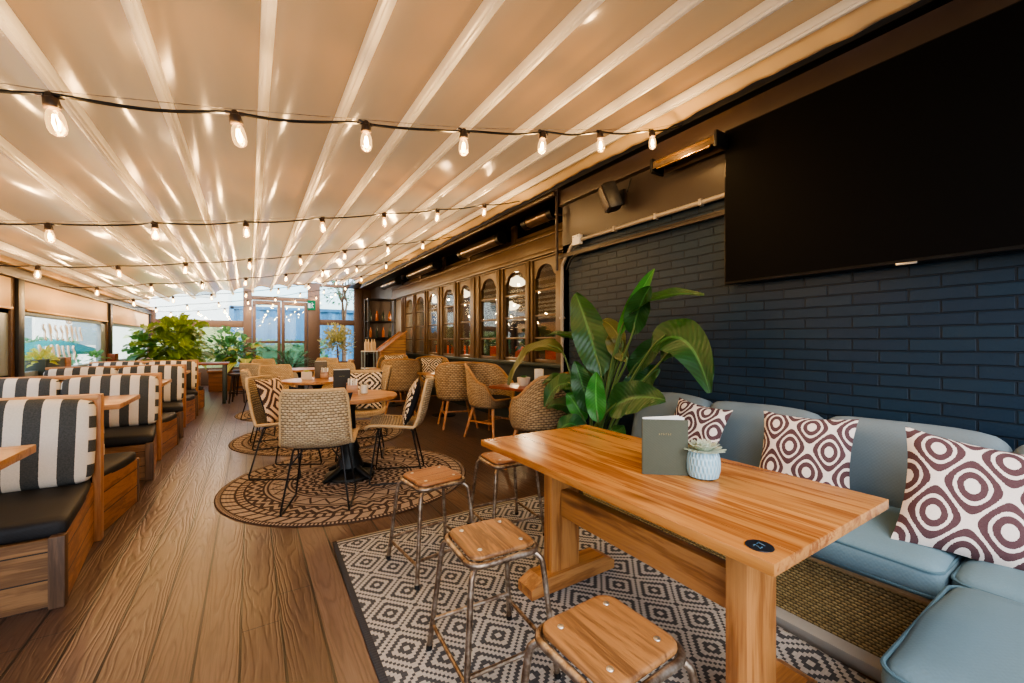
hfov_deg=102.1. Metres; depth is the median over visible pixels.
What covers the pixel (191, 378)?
cushion
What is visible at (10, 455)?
table
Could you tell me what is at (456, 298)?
trim
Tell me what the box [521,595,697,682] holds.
bar stool
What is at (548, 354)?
flower box
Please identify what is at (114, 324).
window
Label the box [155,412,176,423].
seat cushion
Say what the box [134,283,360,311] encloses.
string light
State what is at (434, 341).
flower box
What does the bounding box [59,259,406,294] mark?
string light
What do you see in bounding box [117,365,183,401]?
cushion
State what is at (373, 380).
cushion
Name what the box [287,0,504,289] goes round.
trim
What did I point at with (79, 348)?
parasol
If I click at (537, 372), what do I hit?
menu card
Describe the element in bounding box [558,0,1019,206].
beam
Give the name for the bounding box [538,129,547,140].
socket
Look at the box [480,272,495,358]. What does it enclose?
arched window
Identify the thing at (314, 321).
wall
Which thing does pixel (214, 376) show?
potted plant
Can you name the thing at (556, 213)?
post
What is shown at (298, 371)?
round table
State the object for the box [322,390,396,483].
round table
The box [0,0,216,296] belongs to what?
trim
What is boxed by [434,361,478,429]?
tub chair
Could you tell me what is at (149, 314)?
trim
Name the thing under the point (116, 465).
seat cushion
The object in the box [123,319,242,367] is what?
hedge
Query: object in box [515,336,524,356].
flower box
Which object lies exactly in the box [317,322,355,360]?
tree
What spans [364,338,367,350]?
bottle
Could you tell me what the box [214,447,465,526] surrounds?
round rug
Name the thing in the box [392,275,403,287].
transom window
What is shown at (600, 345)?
potted plant
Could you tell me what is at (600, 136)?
socket
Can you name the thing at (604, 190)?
grille
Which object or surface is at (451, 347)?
flower box
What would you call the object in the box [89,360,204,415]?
bench
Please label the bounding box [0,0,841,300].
ceiling
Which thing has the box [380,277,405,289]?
patio heater
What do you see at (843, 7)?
trim
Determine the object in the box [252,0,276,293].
trim
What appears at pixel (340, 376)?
menu
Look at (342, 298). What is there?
tree
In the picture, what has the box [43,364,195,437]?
bench
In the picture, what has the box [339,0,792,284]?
trim
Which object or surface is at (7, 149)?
trim
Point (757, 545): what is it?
charger
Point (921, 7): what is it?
trim
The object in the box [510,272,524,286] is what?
pendant lamp
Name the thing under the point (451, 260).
transom window
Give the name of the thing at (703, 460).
succulent pot
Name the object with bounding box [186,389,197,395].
seat cushion
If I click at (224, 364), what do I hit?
bar table
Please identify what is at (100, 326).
window
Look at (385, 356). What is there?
cushion
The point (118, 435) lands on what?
seat cushion
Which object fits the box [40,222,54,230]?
socket
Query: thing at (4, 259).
trim
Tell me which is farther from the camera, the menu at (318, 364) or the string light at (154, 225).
the menu at (318, 364)
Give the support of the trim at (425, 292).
attached to the wall at (521, 370)
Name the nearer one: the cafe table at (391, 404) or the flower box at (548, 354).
the flower box at (548, 354)
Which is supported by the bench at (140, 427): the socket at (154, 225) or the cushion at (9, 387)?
the cushion at (9, 387)
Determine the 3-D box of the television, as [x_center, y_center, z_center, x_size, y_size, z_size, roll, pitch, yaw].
[1.986,-0.913,2.074,0.073,1.063,1.870,0,0,-32]
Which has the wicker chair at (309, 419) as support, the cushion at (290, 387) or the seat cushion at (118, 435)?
the cushion at (290, 387)
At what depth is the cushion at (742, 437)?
2.48 m
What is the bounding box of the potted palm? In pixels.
[270,351,315,386]
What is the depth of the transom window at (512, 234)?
6.61 m
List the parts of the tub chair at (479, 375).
leg, leg, leg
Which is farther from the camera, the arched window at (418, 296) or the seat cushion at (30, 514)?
the arched window at (418, 296)
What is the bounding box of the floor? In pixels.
[0,385,878,682]
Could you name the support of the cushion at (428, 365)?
on the tub chair at (444, 359)
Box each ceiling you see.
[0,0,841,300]
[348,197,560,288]
[466,264,555,290]
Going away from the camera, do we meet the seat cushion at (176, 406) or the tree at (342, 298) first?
the seat cushion at (176, 406)
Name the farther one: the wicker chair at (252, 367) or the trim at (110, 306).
the trim at (110, 306)
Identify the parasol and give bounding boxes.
[25,339,95,354]
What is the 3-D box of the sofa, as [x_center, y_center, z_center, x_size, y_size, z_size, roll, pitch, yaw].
[1.290,0.786,1.822,1.540,0.828,2.822,0,0,-32]
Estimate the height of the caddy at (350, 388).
0.150 m
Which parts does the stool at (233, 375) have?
leg, seat, leg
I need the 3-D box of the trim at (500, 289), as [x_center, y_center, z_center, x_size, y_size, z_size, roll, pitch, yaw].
[-0.163,-0.440,6.844,0.155,1.480,0.220,0,0,-32]
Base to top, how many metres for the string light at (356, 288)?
1.087 m
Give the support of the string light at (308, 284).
hanging from the wall at (939, 342)
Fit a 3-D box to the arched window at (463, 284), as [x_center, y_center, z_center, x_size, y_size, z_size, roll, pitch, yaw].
[-0.879,-0.440,7.976,0.055,1.480,0.520,0,0,-32]
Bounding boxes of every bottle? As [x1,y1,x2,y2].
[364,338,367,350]
[370,338,372,350]
[373,338,375,350]
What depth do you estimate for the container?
17.03 m
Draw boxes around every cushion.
[0,378,60,397]
[0,399,95,492]
[0,480,90,544]
[43,367,116,375]
[60,375,158,427]
[89,362,143,368]
[90,451,135,482]
[104,423,155,447]
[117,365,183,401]
[145,361,196,389]
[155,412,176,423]
[162,400,182,412]
[181,394,194,400]
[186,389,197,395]
[254,376,283,422]
[289,386,352,445]
[351,371,382,408]
[384,355,402,359]
[402,377,419,425]
[421,358,441,378]
[631,392,712,437]
[674,398,732,446]
[710,401,823,466]
[759,411,858,489]
[811,506,966,598]
[828,416,1012,507]
[881,587,1023,682]
[891,426,1023,570]
[951,558,1023,603]
[1013,445,1023,454]
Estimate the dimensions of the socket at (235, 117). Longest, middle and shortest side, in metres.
0.068 x 0.052 x 0.046 m
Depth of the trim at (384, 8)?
2.19 m
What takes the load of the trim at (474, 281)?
attached to the wall at (521, 370)
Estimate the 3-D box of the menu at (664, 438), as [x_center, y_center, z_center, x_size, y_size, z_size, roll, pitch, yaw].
[0.579,0.394,1.596,0.166,0.213,0.096,0,0,8]
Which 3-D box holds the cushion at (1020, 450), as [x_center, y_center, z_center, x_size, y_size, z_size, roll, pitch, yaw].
[2.196,0.597,1.392,0.244,0.449,0.685,0,0,-32]
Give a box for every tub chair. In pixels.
[376,354,407,399]
[380,358,419,414]
[416,356,448,405]
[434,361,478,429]
[463,362,514,437]
[504,372,568,469]
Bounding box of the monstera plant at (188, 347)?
[121,312,223,385]
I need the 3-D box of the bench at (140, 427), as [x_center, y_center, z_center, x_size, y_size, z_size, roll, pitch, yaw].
[-4.277,0.790,3.997,1.477,0.920,1.554,0,0,-32]
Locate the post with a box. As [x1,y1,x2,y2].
[554,189,561,270]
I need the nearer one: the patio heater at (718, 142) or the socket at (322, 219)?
the patio heater at (718, 142)
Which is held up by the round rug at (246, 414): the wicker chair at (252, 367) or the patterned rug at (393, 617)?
the wicker chair at (252, 367)
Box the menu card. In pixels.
[534,369,543,379]
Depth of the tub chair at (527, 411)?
3.83 m
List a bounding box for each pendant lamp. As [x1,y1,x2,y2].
[464,289,469,297]
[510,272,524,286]
[510,285,519,309]
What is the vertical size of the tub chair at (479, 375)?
0.975 m
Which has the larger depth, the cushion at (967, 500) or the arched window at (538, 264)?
the arched window at (538, 264)
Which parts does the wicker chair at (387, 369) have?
leg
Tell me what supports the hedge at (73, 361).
on the ground
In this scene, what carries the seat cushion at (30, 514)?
on the bench at (60, 499)
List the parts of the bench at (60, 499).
rail, corner post, panel, post, panel, corner post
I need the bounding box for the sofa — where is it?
[583,392,1023,682]
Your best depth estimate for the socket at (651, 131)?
2.92 m
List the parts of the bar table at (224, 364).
leg, leg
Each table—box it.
[0,444,35,469]
[104,394,139,409]
[162,379,171,386]
[199,361,229,403]
[281,377,332,388]
[292,367,314,388]
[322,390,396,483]
[369,368,402,406]
[417,372,455,416]
[481,425,888,682]
[489,382,530,432]
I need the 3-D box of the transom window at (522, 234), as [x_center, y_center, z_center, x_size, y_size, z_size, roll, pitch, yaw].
[0.545,-1.780,5.627,0.060,0.540,1.774,0,0,-32]
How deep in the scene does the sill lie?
6.71 m
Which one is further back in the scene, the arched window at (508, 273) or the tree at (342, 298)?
the tree at (342, 298)
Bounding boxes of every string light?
[0,83,681,153]
[0,200,519,239]
[0,236,451,276]
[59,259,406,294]
[105,273,380,304]
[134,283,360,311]
[153,288,357,315]
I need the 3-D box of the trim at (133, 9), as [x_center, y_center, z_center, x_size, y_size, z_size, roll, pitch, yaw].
[-3.464,-1.175,4.819,0.048,0.063,12.950,0,0,-32]
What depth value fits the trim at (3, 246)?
5.00 m
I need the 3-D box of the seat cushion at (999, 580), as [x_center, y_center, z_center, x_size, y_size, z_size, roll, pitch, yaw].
[1.964,0.839,1.268,0.735,0.160,0.762,0,0,-32]
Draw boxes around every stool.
[227,373,247,403]
[232,370,241,396]
[386,465,479,589]
[426,518,560,682]
[467,451,543,535]
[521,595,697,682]
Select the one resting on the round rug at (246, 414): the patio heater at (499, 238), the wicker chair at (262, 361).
the wicker chair at (262, 361)
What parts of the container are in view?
corner post, rail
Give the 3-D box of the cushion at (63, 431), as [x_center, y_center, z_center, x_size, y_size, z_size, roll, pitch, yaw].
[-2.860,0.597,2.350,0.714,0.524,0.188,0,0,-32]
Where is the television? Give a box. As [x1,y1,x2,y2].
[724,0,1023,284]
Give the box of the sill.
[406,353,560,368]
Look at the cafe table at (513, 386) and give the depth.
4.88 m
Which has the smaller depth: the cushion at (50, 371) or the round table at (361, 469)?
the round table at (361, 469)
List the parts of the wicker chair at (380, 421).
leg, leg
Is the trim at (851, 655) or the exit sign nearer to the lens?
the trim at (851, 655)
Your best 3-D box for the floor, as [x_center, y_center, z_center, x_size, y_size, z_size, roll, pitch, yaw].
[-2.264,1.280,4.839,6.250,0.060,18.800,0,0,-32]
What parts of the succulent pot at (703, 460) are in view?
pot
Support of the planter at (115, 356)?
on the wall
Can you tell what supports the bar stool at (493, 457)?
on the patterned rug at (393, 617)
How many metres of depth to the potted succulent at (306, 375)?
5.33 m
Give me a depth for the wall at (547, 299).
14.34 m
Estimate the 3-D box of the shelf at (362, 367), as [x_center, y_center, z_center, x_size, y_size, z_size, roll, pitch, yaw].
[-3.364,0.734,9.765,0.320,1.032,0.320,0,0,-32]
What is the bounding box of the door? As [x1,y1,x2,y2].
[252,300,306,364]
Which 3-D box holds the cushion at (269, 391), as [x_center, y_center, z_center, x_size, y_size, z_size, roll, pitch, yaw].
[-2.256,0.552,3.933,0.163,0.421,0.445,0,0,-4]
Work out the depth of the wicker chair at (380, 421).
3.73 m
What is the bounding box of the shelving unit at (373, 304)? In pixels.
[364,298,395,369]
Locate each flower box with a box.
[434,341,448,352]
[450,340,467,353]
[490,334,495,355]
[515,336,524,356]
[545,335,555,359]
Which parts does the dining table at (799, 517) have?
leg, leg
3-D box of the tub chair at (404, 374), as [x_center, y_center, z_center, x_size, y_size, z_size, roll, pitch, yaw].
[-1.945,0.767,7.194,0.673,0.975,0.687,0,0,-4]
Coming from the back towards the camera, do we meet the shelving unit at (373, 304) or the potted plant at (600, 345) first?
the shelving unit at (373, 304)
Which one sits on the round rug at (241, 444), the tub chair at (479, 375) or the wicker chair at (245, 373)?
the wicker chair at (245, 373)
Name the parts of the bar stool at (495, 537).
leg, leg, seat, leg, leg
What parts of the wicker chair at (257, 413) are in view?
leg, leg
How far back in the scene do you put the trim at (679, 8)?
2.58 m
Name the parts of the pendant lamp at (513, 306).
lamp shade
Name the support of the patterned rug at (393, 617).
on the floor
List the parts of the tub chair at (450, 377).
leg, leg, leg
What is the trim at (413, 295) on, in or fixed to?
attached to the wall at (521, 370)
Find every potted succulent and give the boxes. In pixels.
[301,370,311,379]
[517,375,529,385]
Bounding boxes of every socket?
[34,91,64,111]
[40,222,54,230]
[151,221,158,228]
[224,110,244,126]
[243,220,248,227]
[319,217,324,222]
[358,120,373,134]
[458,127,469,140]
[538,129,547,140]
[596,130,603,139]
[648,129,655,137]
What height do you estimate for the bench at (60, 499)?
0.920 m
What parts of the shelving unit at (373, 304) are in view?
shelf, shelf, shelf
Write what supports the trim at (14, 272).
attached to the wall
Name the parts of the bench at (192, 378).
rail, corner post, post, panel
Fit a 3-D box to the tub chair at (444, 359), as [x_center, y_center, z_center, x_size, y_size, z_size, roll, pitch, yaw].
[-1.524,0.767,7.950,0.673,0.975,0.687,0,0,-7]
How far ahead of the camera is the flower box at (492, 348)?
7.39 m
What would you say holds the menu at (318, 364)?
on the round table at (318, 383)
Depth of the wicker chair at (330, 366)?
6.43 m
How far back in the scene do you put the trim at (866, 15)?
2.79 m
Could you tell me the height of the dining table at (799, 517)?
0.738 m
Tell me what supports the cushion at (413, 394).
on the wicker chair at (380, 421)
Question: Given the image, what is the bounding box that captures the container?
[229,305,353,365]
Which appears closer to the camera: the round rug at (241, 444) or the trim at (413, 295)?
the round rug at (241, 444)
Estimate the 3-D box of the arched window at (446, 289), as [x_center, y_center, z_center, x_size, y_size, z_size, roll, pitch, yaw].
[-1.302,-0.440,8.644,0.055,1.480,0.600,0,0,-32]
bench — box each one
[0,373,177,480]
[0,393,138,618]
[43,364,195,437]
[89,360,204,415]
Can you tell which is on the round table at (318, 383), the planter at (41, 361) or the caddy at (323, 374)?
the caddy at (323, 374)
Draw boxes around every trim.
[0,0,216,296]
[0,135,195,298]
[0,209,169,301]
[0,241,149,303]
[0,254,153,309]
[0,263,152,314]
[15,278,24,376]
[108,304,112,353]
[120,0,233,294]
[149,314,150,357]
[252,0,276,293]
[270,0,396,291]
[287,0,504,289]
[304,0,604,287]
[322,0,703,286]
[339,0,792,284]
[355,0,870,282]
[359,0,919,283]
[360,191,556,287]
[362,0,952,285]
[401,297,409,350]
[412,294,419,352]
[424,291,431,353]
[437,287,446,354]
[453,282,463,355]
[470,276,484,357]
[496,269,509,359]
[525,261,538,361]
[556,252,562,363]
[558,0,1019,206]
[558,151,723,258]
[776,606,881,682]
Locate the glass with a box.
[361,385,367,392]
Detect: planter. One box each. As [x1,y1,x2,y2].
[25,345,70,374]
[84,349,111,361]
[107,353,118,360]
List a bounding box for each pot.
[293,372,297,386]
[684,439,725,479]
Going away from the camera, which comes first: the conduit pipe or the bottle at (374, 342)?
the conduit pipe
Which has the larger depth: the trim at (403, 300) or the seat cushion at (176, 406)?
the trim at (403, 300)
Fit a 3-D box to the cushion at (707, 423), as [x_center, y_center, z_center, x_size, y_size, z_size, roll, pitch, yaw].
[1.150,0.578,2.622,0.204,0.392,0.415,0,0,-23]
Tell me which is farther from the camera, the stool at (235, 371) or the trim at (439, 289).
the stool at (235, 371)
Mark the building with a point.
(33, 325)
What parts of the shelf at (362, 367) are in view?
leg, leg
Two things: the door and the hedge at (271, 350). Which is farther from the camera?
the hedge at (271, 350)
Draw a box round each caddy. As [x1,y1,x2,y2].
[320,367,328,378]
[346,378,357,394]
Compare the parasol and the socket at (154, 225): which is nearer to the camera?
the socket at (154, 225)
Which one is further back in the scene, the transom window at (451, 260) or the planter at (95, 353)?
the transom window at (451, 260)
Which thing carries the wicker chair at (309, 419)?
on the round rug at (258, 502)
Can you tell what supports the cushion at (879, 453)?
on the sofa
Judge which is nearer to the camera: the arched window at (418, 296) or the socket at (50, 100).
the socket at (50, 100)
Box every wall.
[151,283,370,385]
[371,286,560,417]
[391,198,1023,451]
[398,284,555,358]
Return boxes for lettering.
[37,321,82,360]
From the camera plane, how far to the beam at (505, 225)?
7.44 m
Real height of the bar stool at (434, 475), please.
0.498 m
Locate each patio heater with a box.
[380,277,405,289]
[406,260,441,279]
[457,231,508,259]
[520,203,561,229]
[650,129,727,176]
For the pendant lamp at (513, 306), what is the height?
1.110 m
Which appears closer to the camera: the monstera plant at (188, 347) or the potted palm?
the monstera plant at (188, 347)
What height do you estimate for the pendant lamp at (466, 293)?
0.760 m
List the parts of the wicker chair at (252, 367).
leg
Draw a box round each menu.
[315,361,326,378]
[333,369,350,388]
[642,415,687,475]
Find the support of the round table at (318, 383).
on the round rug at (241, 444)
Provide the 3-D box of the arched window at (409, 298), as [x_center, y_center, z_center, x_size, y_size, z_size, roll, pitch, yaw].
[-2.631,-0.440,10.743,0.055,1.480,0.630,0,0,-32]
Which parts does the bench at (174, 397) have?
rail, corner post, post, panel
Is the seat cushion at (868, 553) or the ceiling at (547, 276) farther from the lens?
the ceiling at (547, 276)
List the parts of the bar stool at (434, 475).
leg, leg, seat, leg, leg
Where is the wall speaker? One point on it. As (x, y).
(612, 199)
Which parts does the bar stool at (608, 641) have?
leg, leg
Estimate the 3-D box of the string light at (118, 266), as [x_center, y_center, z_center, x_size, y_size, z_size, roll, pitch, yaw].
[-3.040,-1.159,5.272,4.943,1.057,0.070,0,0,-32]
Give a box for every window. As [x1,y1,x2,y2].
[0,275,108,376]
[0,308,7,377]
[113,305,147,360]
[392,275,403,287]
[403,274,421,284]
[406,296,411,352]
[416,292,423,353]
[422,257,445,276]
[428,289,436,354]
[443,284,452,355]
[445,252,471,268]
[459,279,469,356]
[471,226,517,258]
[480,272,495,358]
[504,264,524,360]
[516,207,561,242]
[534,255,555,362]
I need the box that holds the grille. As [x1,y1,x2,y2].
[598,185,609,212]
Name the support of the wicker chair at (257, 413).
on the round rug at (258, 502)
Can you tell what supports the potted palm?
on the floor
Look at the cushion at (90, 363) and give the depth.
6.79 m
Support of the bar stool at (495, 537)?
on the patterned rug at (393, 617)
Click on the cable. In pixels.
(575, 255)
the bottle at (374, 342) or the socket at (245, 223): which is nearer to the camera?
the socket at (245, 223)
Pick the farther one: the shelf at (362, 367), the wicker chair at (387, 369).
the shelf at (362, 367)
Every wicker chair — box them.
[239,363,260,419]
[241,369,279,450]
[245,375,321,479]
[251,359,275,364]
[258,364,295,435]
[278,388,359,516]
[308,358,338,387]
[322,363,355,420]
[335,370,385,461]
[357,365,392,438]
[364,375,434,485]
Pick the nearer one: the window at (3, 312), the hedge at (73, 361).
the window at (3, 312)
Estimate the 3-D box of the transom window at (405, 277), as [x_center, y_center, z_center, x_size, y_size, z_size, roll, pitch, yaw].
[-2.523,-1.780,10.475,0.060,0.540,1.400,0,0,-32]
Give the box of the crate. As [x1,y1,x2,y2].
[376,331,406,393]
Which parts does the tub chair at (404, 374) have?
leg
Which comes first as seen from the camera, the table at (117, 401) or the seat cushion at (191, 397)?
the table at (117, 401)
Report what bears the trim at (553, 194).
attached to the wall at (939, 342)
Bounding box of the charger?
[745,539,774,552]
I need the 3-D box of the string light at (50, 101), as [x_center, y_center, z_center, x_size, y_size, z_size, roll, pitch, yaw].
[-0.793,-1.139,1.807,4.993,1.056,0.054,0,0,-32]
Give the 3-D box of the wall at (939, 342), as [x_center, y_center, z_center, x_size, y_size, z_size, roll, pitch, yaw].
[0.915,-1.150,4.603,0.770,4.800,17.000,0,0,-32]
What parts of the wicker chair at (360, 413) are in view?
leg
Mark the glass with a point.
(364, 388)
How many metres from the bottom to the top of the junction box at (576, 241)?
0.100 m
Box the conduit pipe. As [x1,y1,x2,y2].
[559,193,723,372]
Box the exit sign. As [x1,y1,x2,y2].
[308,300,314,309]
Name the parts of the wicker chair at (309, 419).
leg, leg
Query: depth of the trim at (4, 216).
4.16 m
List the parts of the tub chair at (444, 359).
leg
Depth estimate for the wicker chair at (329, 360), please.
8.49 m
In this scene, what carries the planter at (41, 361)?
on the wall
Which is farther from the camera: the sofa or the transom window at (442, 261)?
the transom window at (442, 261)
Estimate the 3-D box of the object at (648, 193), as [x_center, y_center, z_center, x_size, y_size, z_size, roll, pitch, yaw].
[2.144,-1.565,1.876,0.070,1.370,6.076,0,0,-32]
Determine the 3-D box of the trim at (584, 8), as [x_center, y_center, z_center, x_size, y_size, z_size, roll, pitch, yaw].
[-2.112,-1.464,5.675,0.048,0.063,12.950,0,0,-32]
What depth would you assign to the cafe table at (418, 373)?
6.94 m
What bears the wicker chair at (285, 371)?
on the round rug at (241, 444)
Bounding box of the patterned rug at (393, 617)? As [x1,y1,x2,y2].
[332,495,874,682]
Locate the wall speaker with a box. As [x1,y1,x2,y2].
[598,180,623,212]
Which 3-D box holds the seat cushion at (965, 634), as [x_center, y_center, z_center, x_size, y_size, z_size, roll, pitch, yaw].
[1.412,0.839,0.826,0.681,0.160,0.907,0,0,-32]
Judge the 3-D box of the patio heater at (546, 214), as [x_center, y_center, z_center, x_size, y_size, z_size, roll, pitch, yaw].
[0.440,-1.610,5.427,0.372,0.184,0.660,0,0,-32]
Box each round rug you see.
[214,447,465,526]
[228,420,402,455]
[234,410,251,420]
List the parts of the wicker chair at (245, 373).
leg, leg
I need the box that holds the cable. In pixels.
[566,212,719,269]
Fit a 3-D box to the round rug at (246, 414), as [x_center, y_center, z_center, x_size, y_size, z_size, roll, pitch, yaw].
[-3.746,1.246,7.452,2.080,0.009,2.080,0,0,-32]
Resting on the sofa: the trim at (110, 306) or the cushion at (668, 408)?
the cushion at (668, 408)
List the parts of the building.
pane, pane, pane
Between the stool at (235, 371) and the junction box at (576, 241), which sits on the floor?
the stool at (235, 371)
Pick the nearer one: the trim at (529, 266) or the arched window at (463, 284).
the trim at (529, 266)
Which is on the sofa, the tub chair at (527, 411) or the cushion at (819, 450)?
the cushion at (819, 450)
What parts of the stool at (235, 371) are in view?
leg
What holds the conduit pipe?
attached to the wall at (939, 342)
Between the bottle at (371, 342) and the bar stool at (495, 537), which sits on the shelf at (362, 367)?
the bottle at (371, 342)
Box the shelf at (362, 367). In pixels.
[361,351,377,369]
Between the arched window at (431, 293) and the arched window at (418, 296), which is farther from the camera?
the arched window at (418, 296)
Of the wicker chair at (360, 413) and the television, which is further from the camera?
the wicker chair at (360, 413)
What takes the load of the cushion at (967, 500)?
on the sofa
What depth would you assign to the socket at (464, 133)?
2.14 m
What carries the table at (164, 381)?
on the floor
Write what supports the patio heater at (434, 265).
attached to the wall at (939, 342)
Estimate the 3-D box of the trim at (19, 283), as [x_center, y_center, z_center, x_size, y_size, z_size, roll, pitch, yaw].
[-5.701,-0.155,4.735,0.130,1.170,0.150,0,0,-32]
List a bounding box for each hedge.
[25,335,81,364]
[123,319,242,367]
[238,338,328,366]
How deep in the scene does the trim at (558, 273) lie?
5.51 m
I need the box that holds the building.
[25,290,231,364]
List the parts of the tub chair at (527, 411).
leg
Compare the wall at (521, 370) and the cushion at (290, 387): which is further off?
the wall at (521, 370)
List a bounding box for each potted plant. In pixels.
[201,325,266,391]
[507,269,713,494]
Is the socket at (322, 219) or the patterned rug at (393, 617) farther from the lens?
the socket at (322, 219)
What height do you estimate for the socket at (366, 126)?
0.052 m
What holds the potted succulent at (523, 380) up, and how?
on the cafe table at (513, 386)
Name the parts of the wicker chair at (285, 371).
leg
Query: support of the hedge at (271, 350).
on the ground
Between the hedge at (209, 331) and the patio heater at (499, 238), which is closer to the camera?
the patio heater at (499, 238)
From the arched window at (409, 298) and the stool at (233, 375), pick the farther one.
the arched window at (409, 298)
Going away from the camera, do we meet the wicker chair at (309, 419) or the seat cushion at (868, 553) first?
the seat cushion at (868, 553)
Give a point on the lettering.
(68, 322)
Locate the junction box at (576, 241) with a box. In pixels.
[572,234,582,245]
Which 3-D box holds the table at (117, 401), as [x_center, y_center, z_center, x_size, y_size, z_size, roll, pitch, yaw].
[-3.881,0.875,3.272,1.300,0.750,0.740,0,0,-32]
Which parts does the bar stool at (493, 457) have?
leg, leg, seat, leg, leg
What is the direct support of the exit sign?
attached to the wall at (314, 321)
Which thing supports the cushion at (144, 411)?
on the bench at (140, 427)
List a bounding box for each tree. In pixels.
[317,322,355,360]
[320,279,355,360]
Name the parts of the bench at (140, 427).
rail, corner post, panel, post, panel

